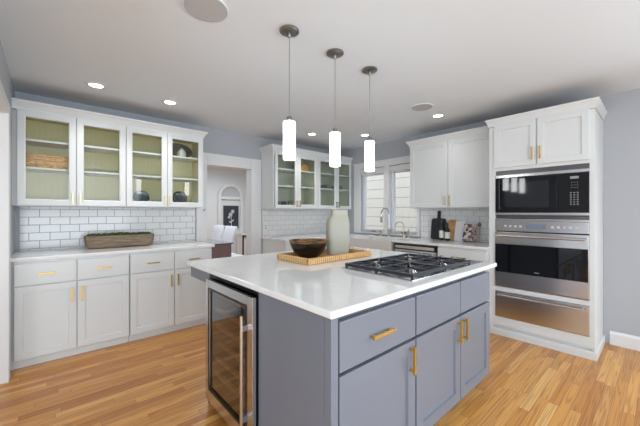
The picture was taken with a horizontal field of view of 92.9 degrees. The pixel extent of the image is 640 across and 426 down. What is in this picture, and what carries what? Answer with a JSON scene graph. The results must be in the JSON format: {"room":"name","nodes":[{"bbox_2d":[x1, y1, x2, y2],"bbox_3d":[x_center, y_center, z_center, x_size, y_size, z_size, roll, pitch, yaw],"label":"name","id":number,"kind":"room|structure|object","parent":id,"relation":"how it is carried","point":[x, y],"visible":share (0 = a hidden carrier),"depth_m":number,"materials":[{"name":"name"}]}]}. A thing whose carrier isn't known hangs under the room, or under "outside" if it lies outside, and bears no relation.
{"room":"kitchen","nodes":[
{"label":"kitchen","id":0,"kind":"room"},
{"bbox_2d":[0,41,14,256],"bbox_3d":[-2.024,0.060,1.814,0.120,2.440,2.800,0,0,-42],"label":"wall","id":1,"kind":"structure","parent":0,"point":[5,77],"depth_m":2.57,"materials":[{"name":"grey paint"}]},
{"bbox_2d":[0,80,9,383],"bbox_3d":[-1.792,0.220,1.552,0.158,2.120,2.100,0,0,-42],"label":"trim","id":2,"kind":"structure","parent":1,"relation":"attached to","point":[4,103],"depth_m":2.28,"materials":[{"name":"white paint"}]},
{"bbox_2d":[15,91,329,253],"bbox_3d":[-2.050,0.060,3.742,7.900,2.440,0.120,0,0,-42],"label":"wall","id":3,"kind":"structure","parent":0,"point":[221,142],"depth_m":4.15,"materials":[{"name":"grey paint"}]},
{"bbox_2d":[12,109,125,206],"bbox_3d":[-2.464,-0.492,3.040,0.848,0.854,0.379,0,0,-42],"label":"upper cabinet","id":4,"kind":"object","parent":3,"relation":"attached to","point":[95,176],"depth_m":3.02,"materials":[{"name":"white paint"}]},
{"bbox_2d":[26,153,68,169],"bbox_3d":[-2.612,-0.482,2.929,0.362,0.125,0.221,0,0,-42],"label":"wicker basket","id":5,"kind":"object","parent":4,"relation":"on","point":[32,160],"visible":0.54,"depth_m":2.84,"materials":[{"name":"brown wicker"}]},
{"bbox_2d":[26,138,118,154],"bbox_3d":[-2.476,-0.664,3.075,0.776,0.020,0.286,0,0,-42],"label":"shelf","id":6,"kind":"object","parent":4,"relation":"attached to","point":[30,143],"depth_m":3.04,"materials":[{"name":"white paint"}]},
{"bbox_2d":[26,166,118,177],"bbox_3d":[-2.476,-0.409,3.075,0.776,0.020,0.286,0,0,-42],"label":"shelf","id":7,"kind":"object","parent":4,"relation":"attached to","point":[29,170],"depth_m":3.04,"materials":[{"name":"white paint"}]},
{"bbox_2d":[126,126,202,207],"bbox_3d":[-1.842,-0.492,3.592,0.812,0.854,0.379,0,0,-42],"label":"upper cabinet","id":8,"kind":"object","parent":3,"relation":"attached to","point":[152,167],"visible":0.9,"depth_m":3.60,"materials":[{"name":"white paint"}]},
{"bbox_2d":[11,97,207,138],"bbox_3d":[-2.144,-0.956,3.327,1.707,0.081,0.375,0,0,-42],"label":"crown molding","id":9,"kind":"structure","parent":8,"relation":"on","point":[22,104],"depth_m":3.05,"materials":[{"name":"white paint"}]},
{"bbox_2d":[133,191,149,200],"bbox_3d":[-2.061,-0.178,3.506,0.164,0.162,0.085,0,0,-42],"label":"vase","id":10,"kind":"object","parent":8,"relation":"on","point":[139,195],"visible":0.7,"depth_m":3.50,"materials":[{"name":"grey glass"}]},
{"bbox_2d":[132,151,197,162],"bbox_3d":[-1.865,-0.664,3.617,0.768,0.020,0.286,0,0,-42],"label":"shelf","id":11,"kind":"object","parent":8,"relation":"attached to","point":[137,155],"depth_m":3.60,"materials":[{"name":"white paint"}]},
{"bbox_2d":[132,174,197,181],"bbox_3d":[-1.865,-0.409,3.617,0.768,0.020,0.286,0,0,-42],"label":"shelf","id":12,"kind":"object","parent":8,"relation":"attached to","point":[141,178],"depth_m":3.60,"materials":[{"name":"white paint"}]},
{"bbox_2d":[173,191,186,201],"bbox_3d":[-1.750,-0.184,3.781,0.176,0.174,0.085,0,0,-42],"label":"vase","id":13,"kind":"object","parent":8,"relation":"on","point":[178,196],"visible":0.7,"depth_m":3.78,"materials":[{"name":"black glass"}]},
{"bbox_2d":[177,148,185,156],"bbox_3d":[-1.691,-0.730,3.714,0.104,0.112,0.104,0,0,-42],"label":"vase","id":14,"kind":"object","parent":8,"relation":"on","point":[181,152],"visible":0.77,"depth_m":3.68,"materials":[{"name":"beige ceramic"}]},
{"bbox_2d":[173,143,191,156],"bbox_3d":[-1.768,-0.777,3.801,0.330,0.192,0.048,0,0,-42],"label":"serving platter","id":15,"kind":"object","parent":8,"relation":"on","point":[176,146],"visible":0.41,"depth_m":3.83,"materials":[{"name":"ceramic"}]},
{"bbox_2d":[20,206,330,250],"bbox_3d":[-1.267,0.151,4.352,4.317,0.430,0.008,0,0,-42],"label":"tiled wall","id":16,"kind":"structure","parent":3,"relation":"attached to","point":[41,228],"depth_m":3.48,"materials":[{"name":"white tile"}]},
{"bbox_2d":[264,223,267,230],"bbox_3d":[-0.843,0.217,4.717,0.070,0.115,0.008,0,0,-42],"label":"wall outlet","id":17,"kind":"object","parent":16,"relation":"attached to","point":[265,224],"visible":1,"depth_m":4.72,"materials":[{"name":"white paint"}]},
{"bbox_2d":[196,152,260,254],"bbox_3d":[-1.314,0.234,4.395,0.977,2.092,0.160,0,0,-42],"label":"doorway","id":18,"kind":"structure","parent":3,"relation":"in","point":[252,167],"depth_m":4.56,"materials":[{"name":"white paint"}]},
{"bbox_2d":[261,150,317,208],"bbox_3d":[-0.457,-0.492,4.821,0.854,0.854,0.379,0,0,-42],"label":"upper cabinet","id":19,"kind":"object","parent":3,"relation":"attached to","point":[281,179],"visible":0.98,"depth_m":4.77,"materials":[{"name":"white paint"}]},
{"bbox_2d":[274,167,313,174],"bbox_3d":[-0.480,-0.664,4.846,0.810,0.020,0.286,0,0,-42],"label":"shelf","id":20,"kind":"object","parent":19,"relation":"attached to","point":[281,171],"depth_m":4.91,"materials":[{"name":"white paint"}]},
{"bbox_2d":[274,185,313,189],"bbox_3d":[-0.480,-0.409,4.846,0.810,0.020,0.286,0,0,-42],"label":"shelf","id":21,"kind":"object","parent":19,"relation":"attached to","point":[280,187],"depth_m":4.94,"materials":[{"name":"white paint"}]},
{"bbox_2d":[301,164,309,170],"bbox_3d":[-0.297,-0.730,4.990,0.288,0.110,0.220,0,0,-42],"label":"wicker basket","id":22,"kind":"object","parent":19,"relation":"on","point":[304,167],"visible":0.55,"depth_m":4.91,"materials":[{"name":"brown wicker"}]},
{"bbox_2d":[259,144,352,162],"bbox_3d":[-0.171,-0.956,5.078,1.714,0.081,0.375,0,0,-42],"label":"crown molding","id":23,"kind":"structure","parent":19,"relation":"on","point":[270,147],"depth_m":4.79,"materials":[{"name":"white paint"}]},
{"bbox_2d":[318,157,350,209],"bbox_3d":[0.167,-0.492,5.375,0.812,0.854,0.379,0,0,-42],"label":"upper cabinet","id":24,"kind":"object","parent":3,"relation":"attached to","point":[336,198],"visible":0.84,"depth_m":5.50,"materials":[{"name":"white paint"}]},
{"bbox_2d":[321,173,348,177],"bbox_3d":[0.145,-0.664,5.400,0.768,0.020,0.286,0,0,-42],"label":"shelf","id":25,"kind":"object","parent":24,"relation":"attached to","point":[323,175],"depth_m":5.45,"materials":[{"name":"white paint"}]},
{"bbox_2d":[321,188,348,191],"bbox_3d":[0.145,-0.409,5.400,0.768,0.020,0.286,0,0,-42],"label":"shelf","id":26,"kind":"object","parent":24,"relation":"attached to","point":[322,189],"depth_m":5.49,"materials":[{"name":"white paint"}]},
{"bbox_2d":[207,172,245,238],"bbox_3d":[-4.337,0.060,6.245,7.800,2.440,0.100,0,0,-42],"label":"wall","id":27,"kind":"structure","parent":0,"point":[215,181],"depth_m":7.70,"materials":[{"name":"white paint"}]},
{"bbox_2d":[207,166,245,174],"bbox_3d":[-3.037,-1.090,7.265,4.500,0.140,0.100,0,0,-42],"label":"crown molding","id":28,"kind":"structure","parent":27,"relation":"attached to","point":[209,169],"depth_m":7.81,"materials":[{"name":"white paint"}]},
{"bbox_2d":[217,184,242,253],"bbox_3d":[-2.326,0.263,7.896,0.670,2.035,0.100,0,0,-42],"label":"arched niche","id":29,"kind":"object","parent":27,"relation":"attached to","point":[235,193],"visible":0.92,"depth_m":7.92,"materials":[{"name":"white paint"}]},
{"bbox_2d":[221,196,239,199],"bbox_3d":[-2.329,-0.385,7.899,0.528,0.070,0.089,0,0,-42],"label":"shelf","id":30,"kind":"object","parent":29,"relation":"attached to","point":[222,197],"depth_m":7.89,"materials":[{"name":"white paint"}]},
{"bbox_2d":[223,206,238,228],"bbox_3d":[-2.311,0.110,7.909,0.410,0.600,0.038,0,0,-42],"label":"framed picture","id":31,"kind":"object","parent":29,"relation":"attached to","point":[230,213],"visible":0.99,"depth_m":7.90,"materials":[{"name":"grey"}]},
{"bbox_2d":[0,0,639,151],"bbox_3d":[-0.986,-1.185,2.467,8.000,0.050,10.200,0,0,-42],"label":"ceiling","id":32,"kind":"structure","parent":0,"point":[475,61],"depth_m":2.31,"materials":[{"name":"white paint"}]},
{"bbox_2d":[85,81,106,88],"bbox_3d":[-2.030,-1.155,2.758,0.164,0.008,0.164,0,0,-42],"label":"recessed light","id":33,"kind":"object","parent":32,"relation":"in","point":[92,84],"visible":1,"depth_m":2.75,"materials":[{"name":"white paint"}]},
{"bbox_2d":[161,99,178,104],"bbox_3d":[-1.568,-1.155,3.181,0.164,0.008,0.164,0,0,-42],"label":"recessed light","id":34,"kind":"object","parent":32,"relation":"in","point":[165,101],"visible":1,"depth_m":3.17,"materials":[{"name":"white plastic"}]},
{"bbox_2d":[182,0,228,22],"bbox_3d":[-0.645,-1.156,1.722,0.250,0.006,0.250,0,0,-42],"label":"ceiling speaker","id":35,"kind":"object","parent":32,"relation":"attached to","point":[212,11],"visible":1,"depth_m":1.73,"materials":[{"name":"white paint"}]},
{"bbox_2d":[279,24,298,160],"bbox_3d":[-0.194,-0.749,1.929,0.124,0.822,0.124,0,0,-42],"label":"pendant lamp","id":36,"kind":"object","parent":32,"relation":"hanging from","point":[288,30],"visible":1,"depth_m":1.90,"materials":[{"name":"white glass"}]},
{"bbox_2d":[326,48,343,166],"bbox_3d":[0.109,-0.749,2.198,0.124,0.822,0.124,0,0,-42],"label":"pendant lamp","id":37,"kind":"object","parent":32,"relation":"hanging from","point":[334,53],"visible":1,"depth_m":2.17,"materials":[{"name":"white glass"}]},
{"bbox_2d":[362,66,376,171],"bbox_3d":[0.401,-0.749,2.457,0.124,0.822,0.124,0,0,-42],"label":"pendant lamp","id":38,"kind":"object","parent":32,"relation":"hanging from","point":[369,143],"visible":1,"depth_m":2.43,"materials":[{"name":"white glass"}]},
{"bbox_2d":[411,103,432,110],"bbox_3d":[1.116,-1.156,3.330,0.236,0.006,0.236,0,0,-42],"label":"ceiling speaker","id":39,"kind":"object","parent":32,"relation":"attached to","point":[423,106],"visible":1,"depth_m":3.33,"materials":[{"name":"white paint"}]},
{"bbox_2d":[431,113,444,117],"bbox_3d":[1.404,-1.155,3.621,0.164,0.008,0.164,0,0,-42],"label":"recessed light","id":40,"kind":"object","parent":32,"relation":"in","point":[439,115],"visible":1,"depth_m":3.61,"materials":[{"name":"white"}]},
{"bbox_2d":[0,323,639,425],"bbox_3d":[-0.986,1.305,2.467,8.000,0.050,10.200,0,0,-42],"label":"floor","id":41,"kind":"structure","parent":0,"point":[157,380],"depth_m":2.21,"materials":[{"name":"brown wood"}]},
{"bbox_2d":[10,254,128,369],"bbox_3d":[-2.375,0.838,2.929,0.832,0.884,0.655,0,0,-42],"label":"base cabinet","id":42,"kind":"object","parent":41,"relation":"on","point":[65,307],"depth_m":2.68,"materials":[{"name":"white paint"}]},
{"bbox_2d":[129,247,211,341],"bbox_3d":[-1.755,0.838,3.479,0.818,0.884,0.655,0,0,-42],"label":"base cabinet","id":43,"kind":"object","parent":41,"relation":"on","point":[164,296],"visible":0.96,"depth_m":3.20,"materials":[{"name":"white paint"}]},
{"bbox_2d":[10,241,214,261],"bbox_3d":[-2.062,0.381,3.218,1.684,0.030,0.632,0,0,-42],"label":"countertop","id":44,"kind":"structure","parent":43,"relation":"on","point":[34,255],"depth_m":2.97,"materials":[{"name":"white stone"}]},
{"bbox_2d":[84,232,153,248],"bbox_3d":[-2.147,0.284,3.282,0.630,0.163,0.181,0,0,-42],"label":"dough bowl","id":45,"kind":"object","parent":44,"relation":"on","point":[119,239],"visible":1,"depth_m":3.20,"materials":[{"name":"brown wood"}]},
{"bbox_2d":[191,267,210,402],"bbox_3d":[-0.052,0.838,2.477,1.610,0.884,0.981,0,0,-42],"label":"kitchen island","id":46,"kind":"object","parent":41,"relation":"on","point":[201,275],"visible":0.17,"depth_m":2.16,"materials":[{"name":"grey paint"}]},
{"bbox_2d":[187,246,496,319],"bbox_3d":[0.146,0.381,2.275,1.687,0.030,1.590,0,0,-42],"label":"island countertop","id":47,"kind":"structure","parent":46,"relation":"on","point":[327,290],"depth_m":1.65,"materials":[{"name":"white stone"}]},
{"bbox_2d":[277,248,370,264],"bbox_3d":[0.049,0.343,2.497,0.709,0.044,0.397,0,0,-42],"label":"serving tray","id":48,"kind":"object","parent":47,"relation":"on","point":[324,257],"visible":0.7,"depth_m":2.33,"materials":[{"name":"wicker"}]},
{"bbox_2d":[289,238,327,258],"bbox_3d":[-0.091,0.284,2.408,0.308,0.142,0.308,0,0,-42],"label":"decorative bowl","id":49,"kind":"object","parent":48,"relation":"on","point":[308,248],"visible":0.94,"depth_m":2.31,"materials":[{"name":"brown wood"}]},
{"bbox_2d":[326,210,349,254],"bbox_3d":[0.152,0.164,2.608,0.194,0.384,0.124,0,0,-13],"label":"ceramic vase","id":50,"kind":"object","parent":48,"relation":"on","point":[337,224],"visible":0.94,"depth_m":2.55,"materials":[{"name":"white ceramic"}]},
{"bbox_2d":[341,253,483,281],"bbox_3d":[0.675,0.348,2.130,0.973,0.036,0.530,0,0,-42],"label":"gas cooktop","id":51,"kind":"object","parent":47,"relation":"in","point":[410,267],"visible":1,"depth_m":1.97,"materials":[{"name":"silver metal"}]},
{"bbox_2d":[207,238,233,258],"bbox_3d":[-2.352,0.900,5.506,1.090,0.750,1.240,0,0,-42],"label":"dining table","id":52,"kind":"object","parent":41,"relation":"on","point":[222,249],"visible":0.16,"depth_m":5.31,"materials":[{"name":"brown wood"}]},
{"bbox_2d":[211,225,236,254],"bbox_3d":[-2.090,0.770,6.447,0.490,1.020,0.470,0,0,-42],"label":"dining chair","id":53,"kind":"object","parent":41,"relation":"on","point":[217,232],"visible":0.3,"depth_m":6.37,"materials":[{"name":"white fabric"}]},
{"bbox_2d":[206,274,258,425],"bbox_3d":[-0.343,0.843,1.968,0.672,0.875,0.644,0,0,-42],"label":"wine cooler","id":54,"kind":"object","parent":41,"relation":"on","point":[232,309],"visible":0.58,"depth_m":1.88,"materials":[{"name":"silver glass"}]},
{"bbox_2d":[222,226,243,256],"bbox_3d":[-1.712,0.770,6.021,0.490,1.020,0.470,0,0,-42],"label":"dining chair","id":55,"kind":"object","parent":41,"relation":"on","point":[229,234],"visible":0.3,"depth_m":5.93,"materials":[{"name":"white fabric"}]},
{"bbox_2d":[236,233,245,254],"bbox_3d":[-1.775,0.905,8.043,0.780,0.750,0.390,0,0,-42],"label":"console table","id":56,"kind":"object","parent":41,"relation":"on","point":[241,237],"visible":0.24,"depth_m":7.75,"materials":[{"name":"white paint"}]},
{"bbox_2d":[262,239,292,253],"bbox_3d":[-0.295,0.838,4.774,1.005,0.884,0.655,0,0,-42],"label":"base cabinet","id":57,"kind":"object","parent":41,"relation":"on","point":[268,246],"visible":0.02,"depth_m":4.43,"materials":[{"name":"white paint"}]},
{"bbox_2d":[261,233,488,249],"bbox_3d":[0.667,0.381,4.158,1.666,0.030,2.848,0,0,-42],"label":"countertop","id":58,"kind":"structure","parent":57,"relation":"on","point":[411,240],"depth_m":4.05,"materials":[{"name":"white stone"}]},
{"bbox_2d":[354,236,400,250],"bbox_3d":[0.898,0.499,4.517,0.450,0.242,0.662,0,0,-42],"label":"sink","id":59,"kind":"object","parent":58,"relation":"in","point":[379,243],"visible":0.34,"depth_m":4.39,"materials":[{"name":"white"}]},
{"bbox_2d":[380,208,391,235],"bbox_3d":[1.031,0.140,4.706,0.234,0.451,0.100,0,0,-42],"label":"kitchen faucet","id":60,"kind":"object","parent":58,"relation":"on","point":[381,218],"visible":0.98,"depth_m":4.77,"materials":[{"name":"silver metal"}]},
{"bbox_2d":[395,221,409,237],"bbox_3d":[1.253,0.246,4.591,0.238,0.238,0.075,0,0,41],"label":"filter faucet","id":61,"kind":"object","parent":58,"relation":"on","point":[404,234],"visible":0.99,"depth_m":4.59,"materials":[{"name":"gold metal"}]},
{"bbox_2d":[431,211,445,238],"bbox_3d":[1.651,0.168,4.238,0.070,0.395,0.205,0,0,-42],"label":"cutting board","id":62,"kind":"object","parent":58,"relation":"on","point":[435,225],"visible":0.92,"depth_m":4.24,"materials":[{"name":"black wood"}]},
{"bbox_2d":[439,220,443,239],"bbox_3d":[1.641,0.230,4.110,0.062,0.270,0.062,0,0,-42],"label":"bottle","id":63,"kind":"object","parent":58,"relation":"on","point":[441,229],"visible":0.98,"depth_m":4.09,"materials":[{"name":"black glass"}]},
{"bbox_2d":[445,223,449,240],"bbox_3d":[1.690,0.248,4.039,0.068,0.235,0.068,0,0,-42],"label":"bottle","id":64,"kind":"object","parent":58,"relation":"on","point":[447,230],"visible":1,"depth_m":4.01,"materials":[{"name":"brown glass"}]},
{"bbox_2d":[447,220,456,239],"bbox_3d":[1.779,0.228,4.098,0.063,0.275,0.170,0,0,-42],"label":"cutting board","id":65,"kind":"object","parent":58,"relation":"on","point":[452,223],"visible":0.61,"depth_m":4.09,"materials":[{"name":"brown wood"}]},
{"bbox_2d":[454,221,465,240],"bbox_3d":[1.838,0.238,3.990,0.073,0.255,0.135,0,0,-42],"label":"cutting board","id":66,"kind":"object","parent":58,"relation":"on","point":[459,226],"visible":0.83,"depth_m":3.99,"materials":[{"name":"white stone"}]},
{"bbox_2d":[259,292,416,425],"bbox_3d":[0.100,0.838,1.550,0.606,0.884,0.566,0,0,-42],"label":"base cabinet","id":67,"kind":"object","parent":41,"relation":"on","point":[359,368],"visible":0.92,"depth_m":1.35,"materials":[{"name":"grey paint"}]},
{"bbox_2d":[394,242,437,255],"bbox_3d":[1.407,0.840,4.072,0.650,0.880,0.605,0,0,-42],"label":"dishwasher","id":68,"kind":"object","parent":41,"relation":"on","point":[399,247],"visible":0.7,"depth_m":3.86,"materials":[{"name":"silver metal"}]},
{"bbox_2d":[410,270,489,425],"bbox_3d":[0.707,0.838,2.078,1.004,0.884,0.550,0,0,-42],"label":"base cabinet","id":69,"kind":"object","parent":41,"relation":"on","point":[452,337],"visible":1,"depth_m":1.82,"materials":[{"name":"grey paint"}]},
{"bbox_2d":[438,246,488,301],"bbox_3d":[1.811,0.838,3.643,0.645,0.884,0.554,0,0,-42],"label":"base cabinet","id":70,"kind":"object","parent":41,"relation":"on","point":[460,253],"visible":0.23,"depth_m":3.41,"materials":[{"name":"white paint"}]},
{"bbox_2d":[489,108,604,360],"bbox_3d":[2.299,0.181,3.123,0.613,2.198,0.865,0,0,-42],"label":"tall cabinet","id":71,"kind":"object","parent":41,"relation":"on","point":[576,137],"depth_m":2.88,"materials":[{"name":"white paint"}]},
{"bbox_2d":[405,97,606,147],"bbox_3d":[1.931,-0.956,3.556,0.590,0.081,2.031,0,0,-42],"label":"crown molding","id":72,"kind":"structure","parent":71,"relation":"on","point":[595,102],"depth_m":3.05,"materials":[{"name":"white paint"}]},
{"bbox_2d":[495,218,588,299],"bbox_3d":[2.276,0.413,3.096,0.576,0.709,0.751,0,0,-42],"label":"wall oven","id":73,"kind":"object","parent":71,"relation":"in","point":[550,256],"visible":0.98,"depth_m":2.90,"materials":[{"name":"silver metal"}]},
{"bbox_2d":[496,163,588,218],"bbox_3d":[2.250,-0.192,3.073,0.445,0.493,0.751,0,0,-42],"label":"microwave","id":74,"kind":"object","parent":71,"relation":"in","point":[557,192],"visible":0.99,"depth_m":2.91,"materials":[{"name":"black glass"}]},
{"bbox_3d":[0.984,0.960,4.576,0.645,0.640,0.690,0,0,-42],"label":"base cabinet","id":75,"kind":"object","parent":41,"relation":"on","visible":0},
{"bbox_2d":[349,239,353,246],"bbox_3d":[0.415,0.791,4.783,0.050,0.788,0.365,0,0,-42],"label":"cabinet filler","id":76,"kind":"object","parent":75,"relation":"attached to","point":[351,244],"visible":0.09,"depth_m":4.67,"materials":[{"name":"white paint"}]},
{"bbox_2d":[340,88,639,343],"bbox_3d":[2.588,0.060,3.366,0.140,2.440,6.600,0,0,-42],"label":"wall","id":77,"kind":"structure","parent":0,"point":[621,123],"depth_m":2.93,"materials":[{"name":"grey paint"}]},
{"bbox_2d":[353,156,419,236],"bbox_3d":[1.081,-0.260,5.020,0.160,1.220,1.305,0,0,-42],"label":"window","id":78,"kind":"structure","parent":77,"relation":"in","point":[386,163],"depth_m":4.96,"materials":[{"name":"white paint"}]},
{"bbox_2d":[361,167,383,232],"bbox_3d":[0.927,-0.220,5.210,0.098,1.090,0.505,0,0,-42],"label":"window","id":79,"kind":"structure","parent":78,"relation":"attached to","point":[377,171],"depth_m":5.37,"materials":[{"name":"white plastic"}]},
{"bbox_2d":[390,163,416,233],"bbox_3d":[1.327,-0.220,4.760,0.098,1.090,0.500,0,0,-42],"label":"window","id":80,"kind":"structure","parent":78,"relation":"attached to","point":[394,169],"depth_m":4.92,"materials":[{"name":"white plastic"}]},
{"bbox_2d":[410,133,488,208],"bbox_3d":[1.731,-0.491,3.939,0.378,0.853,1.102,0,0,-42],"label":"upper cabinet","id":81,"kind":"object","parent":77,"relation":"attached to","point":[454,173],"visible":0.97,"depth_m":3.79,"materials":[{"name":"white paint"}]},
{"bbox_2d":[421,208,488,241],"bbox_3d":[1.863,0.151,4.072,0.008,0.430,1.130,0,0,-42],"label":"tiled wall","id":82,"kind":"structure","parent":77,"relation":"attached to","point":[470,215],"depth_m":4.04,"materials":[{"name":"white tile"}]},
{"bbox_2d":[610,331,639,350],"bbox_3d":[3.776,1.216,1.910,0.016,0.128,2.845,0,0,-42],"label":"baseboard","id":83,"kind":"structure","parent":77,"relation":"attached to","point":[632,342],"depth_m":2.89,"materials":[{"name":"white paint"}]},
{"bbox_3d":[2.301,1.930,7.389,4.750,0.100,10.000,0,0,-42],"label":"ground","id":84,"kind":"structure","parent":0,"visible":0},
{"bbox_2d":[367,172,416,230],"bbox_3d":[2.280,-1.170,7.036,0.150,6.100,9.500,0,0,-42],"label":"wall","id":85,"kind":"structure","parent":84,"relation":"on","point":[405,214],"depth_m":7.40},
{"bbox_3d":[1.901,0.252,3.873,0.161,0.225,0.106,0,0,-42],"label":"book stand","id":86,"kind":"object","parent":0,"visible":0},
{"bbox_2d":[462,224,476,240],"bbox_3d":[1.897,0.245,3.855,0.086,0.210,0.156,0,0,-42],"label":"cookbook","id":87,"kind":"object","parent":86,"relation":"on","point":[469,231],"visible":1,"depth_m":3.84,"materials":[{"name":"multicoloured paper"}]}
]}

